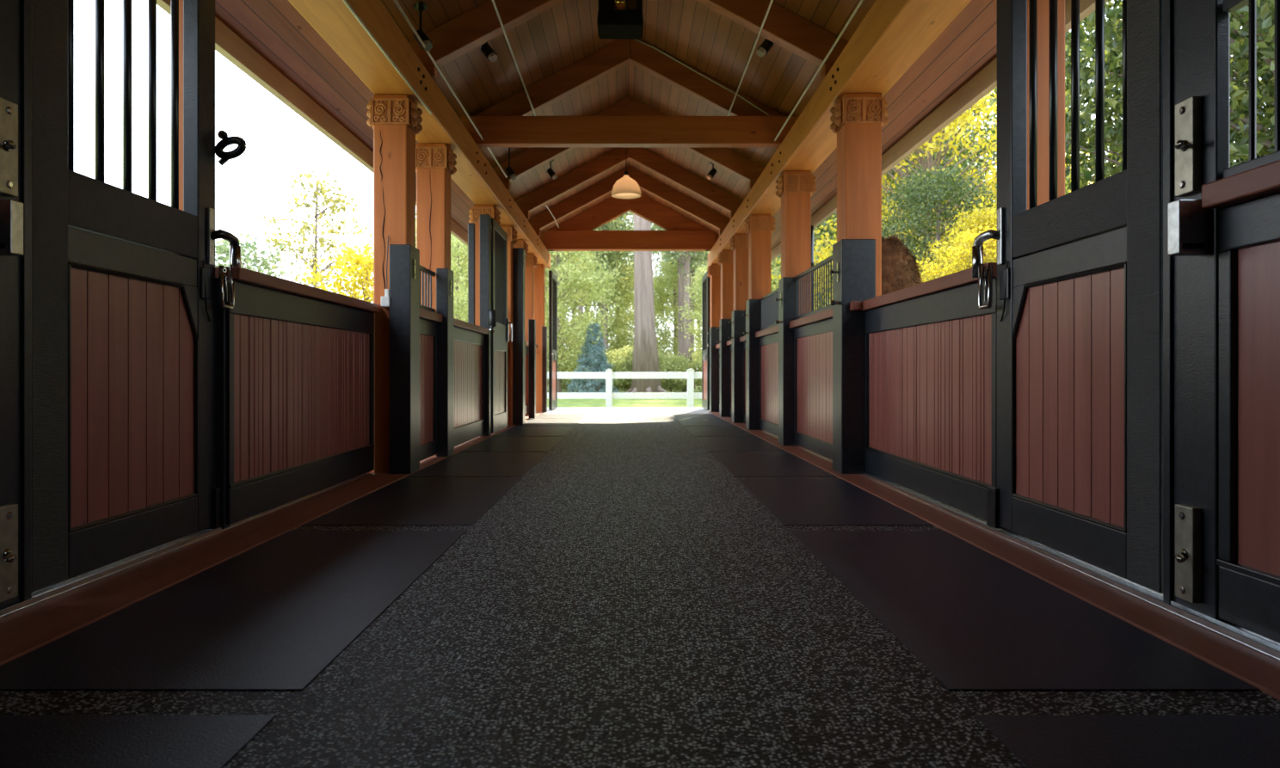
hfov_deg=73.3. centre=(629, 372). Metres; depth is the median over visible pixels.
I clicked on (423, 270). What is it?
grille
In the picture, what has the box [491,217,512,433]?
sliding door
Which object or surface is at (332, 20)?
timber beam
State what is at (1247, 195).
stall
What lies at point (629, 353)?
shrub
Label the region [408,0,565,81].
rafter
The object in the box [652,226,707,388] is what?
pine tree
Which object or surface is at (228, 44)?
soffit
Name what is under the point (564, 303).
tree
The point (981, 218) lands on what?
maple
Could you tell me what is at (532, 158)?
rafter
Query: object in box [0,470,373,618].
door track
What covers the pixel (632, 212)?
pine tree
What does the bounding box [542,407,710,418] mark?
concrete apron
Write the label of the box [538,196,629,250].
rafter
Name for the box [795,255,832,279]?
rail
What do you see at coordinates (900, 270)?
boulder
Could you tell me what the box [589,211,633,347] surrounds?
pine tree
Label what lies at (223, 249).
bush
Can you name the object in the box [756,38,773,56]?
spotlight
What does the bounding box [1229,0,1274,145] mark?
tree
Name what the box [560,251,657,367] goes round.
tree
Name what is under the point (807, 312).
rail
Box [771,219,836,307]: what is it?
tree
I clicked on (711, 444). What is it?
rubber mat
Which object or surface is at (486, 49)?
spotlight
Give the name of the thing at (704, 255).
pine tree
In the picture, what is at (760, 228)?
timber post
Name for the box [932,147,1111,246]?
maple
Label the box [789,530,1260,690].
rubber mat
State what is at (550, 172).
spotlight
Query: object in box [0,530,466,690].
rubber mat
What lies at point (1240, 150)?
tree
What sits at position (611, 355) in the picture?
shrub
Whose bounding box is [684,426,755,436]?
rubber mat
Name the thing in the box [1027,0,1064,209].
timber post
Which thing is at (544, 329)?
post
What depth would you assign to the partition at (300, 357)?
4.80 m
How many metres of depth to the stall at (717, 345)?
16.05 m
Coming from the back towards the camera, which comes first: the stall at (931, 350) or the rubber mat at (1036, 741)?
the stall at (931, 350)
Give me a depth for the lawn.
23.95 m
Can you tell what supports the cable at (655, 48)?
attached to the rafter at (646, 58)
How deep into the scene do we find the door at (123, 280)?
3.27 m
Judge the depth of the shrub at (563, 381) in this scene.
37.45 m
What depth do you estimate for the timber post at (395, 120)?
6.30 m
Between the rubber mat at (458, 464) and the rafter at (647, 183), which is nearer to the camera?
the rubber mat at (458, 464)
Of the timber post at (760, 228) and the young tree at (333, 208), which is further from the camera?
the young tree at (333, 208)
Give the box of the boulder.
[881,233,923,295]
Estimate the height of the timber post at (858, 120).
2.790 m
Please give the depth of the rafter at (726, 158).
10.90 m
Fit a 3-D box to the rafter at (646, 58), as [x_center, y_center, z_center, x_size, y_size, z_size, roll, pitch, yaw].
[0.940,-2.916,8.970,1.880,1.182,0.140,0,0,0]
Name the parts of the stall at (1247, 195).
rail, rail, board panel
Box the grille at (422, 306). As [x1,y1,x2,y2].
[419,304,435,312]
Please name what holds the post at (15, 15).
on the door track at (44, 594)
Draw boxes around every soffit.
[156,0,467,246]
[771,0,1107,261]
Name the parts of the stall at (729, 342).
board panel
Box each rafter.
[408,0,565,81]
[474,39,629,151]
[492,96,629,190]
[515,147,629,220]
[528,166,629,236]
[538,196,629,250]
[629,39,784,150]
[629,96,764,190]
[629,147,743,220]
[629,166,730,236]
[629,193,719,251]
[694,0,849,81]
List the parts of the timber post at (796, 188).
latch plate, latch knob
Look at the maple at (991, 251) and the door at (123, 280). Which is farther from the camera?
the maple at (991, 251)
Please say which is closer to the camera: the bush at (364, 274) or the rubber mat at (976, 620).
the rubber mat at (976, 620)
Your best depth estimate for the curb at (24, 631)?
3.17 m
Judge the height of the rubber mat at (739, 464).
0.004 m
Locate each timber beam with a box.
[288,0,550,268]
[707,0,971,266]
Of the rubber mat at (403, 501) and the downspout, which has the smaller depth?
the rubber mat at (403, 501)
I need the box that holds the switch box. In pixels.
[381,235,390,307]
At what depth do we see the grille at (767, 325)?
10.44 m
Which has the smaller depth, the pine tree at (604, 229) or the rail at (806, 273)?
the rail at (806, 273)
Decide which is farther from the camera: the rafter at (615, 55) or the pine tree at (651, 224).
the pine tree at (651, 224)
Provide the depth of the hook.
9.89 m
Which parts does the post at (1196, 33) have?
strike plate, strike plate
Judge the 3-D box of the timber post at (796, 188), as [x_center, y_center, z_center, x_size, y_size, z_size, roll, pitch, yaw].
[1.685,-0.645,8.805,0.419,2.790,0.290,0,0,0]
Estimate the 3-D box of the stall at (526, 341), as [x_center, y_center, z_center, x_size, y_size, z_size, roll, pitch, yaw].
[-1.775,0.100,14.925,0.170,1.230,1.950,0,0,0]
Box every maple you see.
[913,196,996,282]
[916,220,996,282]
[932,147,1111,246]
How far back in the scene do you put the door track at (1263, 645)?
3.02 m
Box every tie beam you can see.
[460,116,798,147]
[543,230,715,251]
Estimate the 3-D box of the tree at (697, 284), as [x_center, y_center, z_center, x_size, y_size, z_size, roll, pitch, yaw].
[3.833,-2.062,33.032,4.383,6.034,4.392,0,0,-20]
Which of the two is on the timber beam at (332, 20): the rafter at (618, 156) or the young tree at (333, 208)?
the rafter at (618, 156)
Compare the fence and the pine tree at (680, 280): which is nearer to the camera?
the fence
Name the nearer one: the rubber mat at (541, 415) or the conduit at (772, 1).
the conduit at (772, 1)
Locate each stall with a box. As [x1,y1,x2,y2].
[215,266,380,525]
[419,264,442,461]
[453,318,488,447]
[524,340,538,415]
[715,344,719,410]
[726,319,732,416]
[739,311,745,422]
[755,288,778,436]
[789,255,832,459]
[860,262,996,521]
[1201,0,1279,643]
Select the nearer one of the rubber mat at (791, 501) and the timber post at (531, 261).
the rubber mat at (791, 501)
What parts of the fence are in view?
fence post, rail, rail, fence post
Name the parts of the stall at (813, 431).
rail, rail, board panel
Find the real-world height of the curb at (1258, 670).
0.062 m
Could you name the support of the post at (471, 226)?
on the curb at (24, 631)
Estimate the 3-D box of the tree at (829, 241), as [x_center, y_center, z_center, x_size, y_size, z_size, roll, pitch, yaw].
[9.022,-4.141,40.126,7.529,10.345,7.513,0,0,-36]
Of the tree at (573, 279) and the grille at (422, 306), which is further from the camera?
the tree at (573, 279)
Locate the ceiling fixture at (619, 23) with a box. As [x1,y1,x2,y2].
[596,0,643,39]
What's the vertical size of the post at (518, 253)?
2.488 m
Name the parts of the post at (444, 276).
strike plate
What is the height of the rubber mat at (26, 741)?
0.004 m
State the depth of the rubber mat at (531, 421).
12.75 m
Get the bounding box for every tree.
[252,170,373,296]
[415,212,467,319]
[415,221,467,322]
[545,228,604,388]
[545,228,630,392]
[545,252,622,352]
[550,223,626,352]
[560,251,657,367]
[570,213,633,352]
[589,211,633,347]
[594,261,673,367]
[603,211,633,368]
[616,212,633,264]
[627,256,701,381]
[650,222,708,391]
[651,223,704,304]
[651,224,695,353]
[651,224,707,390]
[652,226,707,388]
[658,252,707,386]
[668,254,707,310]
[675,251,780,371]
[771,86,1091,309]
[771,94,996,309]
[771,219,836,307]
[771,240,830,300]
[813,163,956,307]
[881,159,996,281]
[918,104,996,200]
[972,0,1274,194]
[988,0,1274,191]
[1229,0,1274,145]
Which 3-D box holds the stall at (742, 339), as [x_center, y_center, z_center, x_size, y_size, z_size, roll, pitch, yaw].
[1.695,-0.087,11.955,0.170,1.605,1.290,0,0,0]
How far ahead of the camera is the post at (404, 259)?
6.24 m
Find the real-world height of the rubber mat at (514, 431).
0.004 m
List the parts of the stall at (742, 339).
board panel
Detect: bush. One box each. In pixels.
[215,227,313,285]
[301,233,373,301]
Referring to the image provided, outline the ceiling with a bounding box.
[215,0,996,250]
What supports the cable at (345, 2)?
attached to the timber beam at (332, 20)
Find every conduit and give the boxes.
[393,0,507,177]
[491,0,535,116]
[726,0,773,116]
[774,0,864,141]
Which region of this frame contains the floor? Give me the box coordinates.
[0,418,1279,767]
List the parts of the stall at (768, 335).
rail, rail, board panel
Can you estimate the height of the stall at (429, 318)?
1.585 m
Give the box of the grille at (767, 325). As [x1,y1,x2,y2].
[760,323,778,330]
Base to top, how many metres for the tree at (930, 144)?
8.186 m
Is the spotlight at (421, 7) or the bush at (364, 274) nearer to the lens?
the spotlight at (421, 7)
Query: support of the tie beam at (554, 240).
on the timber beam at (332, 20)
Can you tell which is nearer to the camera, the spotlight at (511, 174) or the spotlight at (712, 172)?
the spotlight at (511, 174)
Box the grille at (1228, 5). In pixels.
[1223,0,1249,12]
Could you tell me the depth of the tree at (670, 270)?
49.22 m
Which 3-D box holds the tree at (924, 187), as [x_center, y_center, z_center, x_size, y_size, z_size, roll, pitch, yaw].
[5.568,-1.465,15.759,3.802,4.792,3.843,0,0,-40]
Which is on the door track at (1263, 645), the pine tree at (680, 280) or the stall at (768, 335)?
the stall at (768, 335)
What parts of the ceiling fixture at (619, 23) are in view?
stem, speaker panel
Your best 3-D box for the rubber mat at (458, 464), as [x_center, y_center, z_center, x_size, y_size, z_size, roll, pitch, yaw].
[-1.185,0.748,7.075,0.830,0.004,1.800,0,0,0]
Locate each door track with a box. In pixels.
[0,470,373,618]
[718,411,1279,661]
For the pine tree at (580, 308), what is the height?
15.068 m
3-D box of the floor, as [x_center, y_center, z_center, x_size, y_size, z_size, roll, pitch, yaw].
[-0.060,0.900,5.100,3.120,0.300,18.200,0,0,0]
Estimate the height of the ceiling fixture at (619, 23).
0.561 m
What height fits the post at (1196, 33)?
2.790 m
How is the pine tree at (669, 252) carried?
on the lawn
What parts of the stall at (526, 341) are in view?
board panel, rail, rail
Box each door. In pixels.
[31,0,246,592]
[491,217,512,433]
[548,270,557,410]
[701,270,710,410]
[972,0,1163,593]
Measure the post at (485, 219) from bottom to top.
2.568 m
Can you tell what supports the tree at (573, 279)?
on the lawn
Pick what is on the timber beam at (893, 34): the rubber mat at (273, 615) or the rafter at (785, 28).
the rafter at (785, 28)
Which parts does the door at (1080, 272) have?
chain, latch arm, cord, rail, rail, lock rail, board panel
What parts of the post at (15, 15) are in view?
strike plate, strike plate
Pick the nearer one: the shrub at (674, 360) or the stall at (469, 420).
the stall at (469, 420)
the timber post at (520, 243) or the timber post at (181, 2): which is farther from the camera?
the timber post at (520, 243)
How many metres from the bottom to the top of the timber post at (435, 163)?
2.790 m
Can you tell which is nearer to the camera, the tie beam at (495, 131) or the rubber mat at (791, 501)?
the rubber mat at (791, 501)
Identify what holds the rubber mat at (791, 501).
on the floor
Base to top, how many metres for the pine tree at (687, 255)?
18.969 m
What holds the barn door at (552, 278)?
on the concrete apron
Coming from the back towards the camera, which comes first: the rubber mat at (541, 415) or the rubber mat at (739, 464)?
the rubber mat at (541, 415)
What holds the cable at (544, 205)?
attached to the ceiling
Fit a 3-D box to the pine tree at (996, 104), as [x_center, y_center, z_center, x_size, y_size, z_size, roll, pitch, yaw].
[14.225,-8.911,38.793,6.048,19.848,6.220,0,0,14]
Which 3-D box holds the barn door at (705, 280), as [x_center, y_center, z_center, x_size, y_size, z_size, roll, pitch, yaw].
[1.499,-0.620,17.210,0.122,2.700,1.220,0,0,0]
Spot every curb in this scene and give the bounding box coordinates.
[0,412,544,665]
[708,412,1279,701]
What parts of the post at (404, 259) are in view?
strike plate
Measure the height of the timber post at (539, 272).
2.790 m
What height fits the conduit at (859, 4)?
0.020 m
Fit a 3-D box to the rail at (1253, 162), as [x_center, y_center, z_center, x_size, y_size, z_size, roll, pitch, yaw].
[1.740,-0.568,1.675,0.036,0.045,1.650,0,0,0]
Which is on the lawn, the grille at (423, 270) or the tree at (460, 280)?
the tree at (460, 280)
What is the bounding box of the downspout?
[811,225,814,311]
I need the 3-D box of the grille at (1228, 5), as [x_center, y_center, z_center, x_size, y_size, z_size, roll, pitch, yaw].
[1.740,-1.062,1.675,0.036,0.035,1.650,0,0,0]
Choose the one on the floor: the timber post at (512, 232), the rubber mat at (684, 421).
the rubber mat at (684, 421)
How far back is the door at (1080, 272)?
3.27 m
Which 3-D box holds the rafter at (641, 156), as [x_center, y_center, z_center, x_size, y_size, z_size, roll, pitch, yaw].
[0.940,-2.916,13.070,1.880,1.182,0.140,0,0,0]
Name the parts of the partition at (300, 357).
rail, rail, board panel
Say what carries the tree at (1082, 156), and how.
on the lawn
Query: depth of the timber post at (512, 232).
11.90 m
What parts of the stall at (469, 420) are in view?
board panel, rail, rail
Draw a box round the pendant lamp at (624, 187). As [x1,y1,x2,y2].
[611,170,640,198]
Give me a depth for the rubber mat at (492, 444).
8.93 m
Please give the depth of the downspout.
11.66 m
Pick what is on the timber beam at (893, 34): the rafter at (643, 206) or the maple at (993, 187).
the rafter at (643, 206)
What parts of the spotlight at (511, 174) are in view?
arm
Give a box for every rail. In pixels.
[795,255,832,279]
[795,305,832,319]
[1223,150,1279,178]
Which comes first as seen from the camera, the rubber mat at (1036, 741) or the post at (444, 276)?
the rubber mat at (1036, 741)
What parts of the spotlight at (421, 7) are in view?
arm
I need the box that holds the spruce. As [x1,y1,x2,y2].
[564,320,621,392]
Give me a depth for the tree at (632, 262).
57.45 m
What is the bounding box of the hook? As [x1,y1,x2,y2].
[488,309,496,332]
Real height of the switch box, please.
0.525 m
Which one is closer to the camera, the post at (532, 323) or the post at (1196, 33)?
the post at (1196, 33)
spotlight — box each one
[413,1,432,50]
[480,41,497,61]
[504,147,516,179]
[547,159,557,179]
[706,161,716,179]
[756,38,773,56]
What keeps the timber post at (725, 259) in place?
on the curb at (1258, 670)
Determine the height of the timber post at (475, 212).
2.790 m
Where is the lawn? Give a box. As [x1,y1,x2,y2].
[547,380,701,407]
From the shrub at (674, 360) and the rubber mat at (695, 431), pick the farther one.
the shrub at (674, 360)
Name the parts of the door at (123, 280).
rail, lock rail, rail, board panel, cord, latch arm, chain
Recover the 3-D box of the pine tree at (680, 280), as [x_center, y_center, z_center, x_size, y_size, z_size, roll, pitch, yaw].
[2.562,-9.903,40.802,6.852,21.868,6.663,0,0,13]
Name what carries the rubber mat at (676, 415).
on the floor
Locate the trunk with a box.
[626,213,668,392]
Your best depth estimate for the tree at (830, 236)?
26.71 m
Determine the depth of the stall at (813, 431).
7.81 m
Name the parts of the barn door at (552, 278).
board panel, rail, rail, rail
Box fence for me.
[547,369,701,407]
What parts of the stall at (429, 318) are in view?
board panel, rail, rail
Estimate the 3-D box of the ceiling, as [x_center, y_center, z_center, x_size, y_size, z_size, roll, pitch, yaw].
[0.000,-2.841,6.650,5.240,1.439,21.300,0,0,0]
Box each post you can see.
[0,0,31,609]
[178,0,183,210]
[366,94,422,473]
[389,244,419,473]
[415,143,456,312]
[436,268,453,456]
[467,222,475,325]
[468,204,500,326]
[480,214,492,436]
[499,225,517,425]
[512,247,524,424]
[513,240,528,256]
[524,252,537,415]
[528,319,535,418]
[534,264,545,412]
[541,326,547,412]
[707,263,720,412]
[716,249,733,417]
[728,233,748,423]
[743,214,775,430]
[775,170,816,445]
[829,92,888,473]
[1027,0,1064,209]
[1163,0,1229,624]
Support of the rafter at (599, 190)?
on the timber beam at (332, 20)
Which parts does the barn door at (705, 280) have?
rail, rail, rail, board panel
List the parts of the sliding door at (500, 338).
board panel, rail, rail, rail, handle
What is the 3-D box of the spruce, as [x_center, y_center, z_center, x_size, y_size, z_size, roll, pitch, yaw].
[-1.252,-0.411,30.000,1.888,2.832,1.841,0,0,-29]
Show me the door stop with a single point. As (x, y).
(220, 314)
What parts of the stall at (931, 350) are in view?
rail, board panel, rail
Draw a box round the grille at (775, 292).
[759,288,778,301]
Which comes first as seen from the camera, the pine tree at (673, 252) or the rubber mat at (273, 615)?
the rubber mat at (273, 615)
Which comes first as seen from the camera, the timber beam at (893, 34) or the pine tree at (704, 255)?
the timber beam at (893, 34)
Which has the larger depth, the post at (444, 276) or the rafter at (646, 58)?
the rafter at (646, 58)
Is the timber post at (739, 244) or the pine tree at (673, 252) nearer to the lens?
the timber post at (739, 244)
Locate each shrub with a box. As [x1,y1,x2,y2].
[547,349,580,392]
[581,346,632,391]
[609,344,677,392]
[658,350,698,392]
[676,344,701,391]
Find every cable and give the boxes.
[342,0,431,114]
[544,204,559,227]
[634,39,769,116]
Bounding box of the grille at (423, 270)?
[419,264,435,276]
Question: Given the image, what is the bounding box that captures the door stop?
[212,277,229,529]
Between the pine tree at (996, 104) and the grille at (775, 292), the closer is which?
the grille at (775, 292)
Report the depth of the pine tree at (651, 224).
62.40 m
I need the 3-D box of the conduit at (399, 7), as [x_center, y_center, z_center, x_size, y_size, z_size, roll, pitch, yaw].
[-1.490,-2.365,6.200,0.020,0.020,8.400,0,0,0]
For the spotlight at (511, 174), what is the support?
attached to the ceiling
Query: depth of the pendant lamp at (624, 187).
12.27 m
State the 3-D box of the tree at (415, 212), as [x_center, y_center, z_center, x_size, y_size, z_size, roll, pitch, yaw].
[-7.350,-3.725,37.894,6.887,9.482,6.902,0,0,19]
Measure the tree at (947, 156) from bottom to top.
11.059 m
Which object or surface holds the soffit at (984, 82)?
attached to the roof
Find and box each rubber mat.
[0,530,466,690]
[0,714,276,767]
[302,479,519,525]
[407,453,546,476]
[461,436,562,451]
[494,426,573,436]
[516,418,581,425]
[534,413,586,418]
[671,413,720,418]
[676,418,734,425]
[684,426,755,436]
[695,436,786,451]
[711,453,836,476]
[737,479,933,525]
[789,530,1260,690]
[975,714,1279,767]
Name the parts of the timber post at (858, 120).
latch plate, latch knob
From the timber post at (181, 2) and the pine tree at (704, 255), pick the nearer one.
the timber post at (181, 2)
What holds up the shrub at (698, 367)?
on the lawn
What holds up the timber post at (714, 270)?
on the concrete apron
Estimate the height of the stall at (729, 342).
1.585 m
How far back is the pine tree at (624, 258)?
53.54 m
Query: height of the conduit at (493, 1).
0.020 m
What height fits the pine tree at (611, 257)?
18.813 m

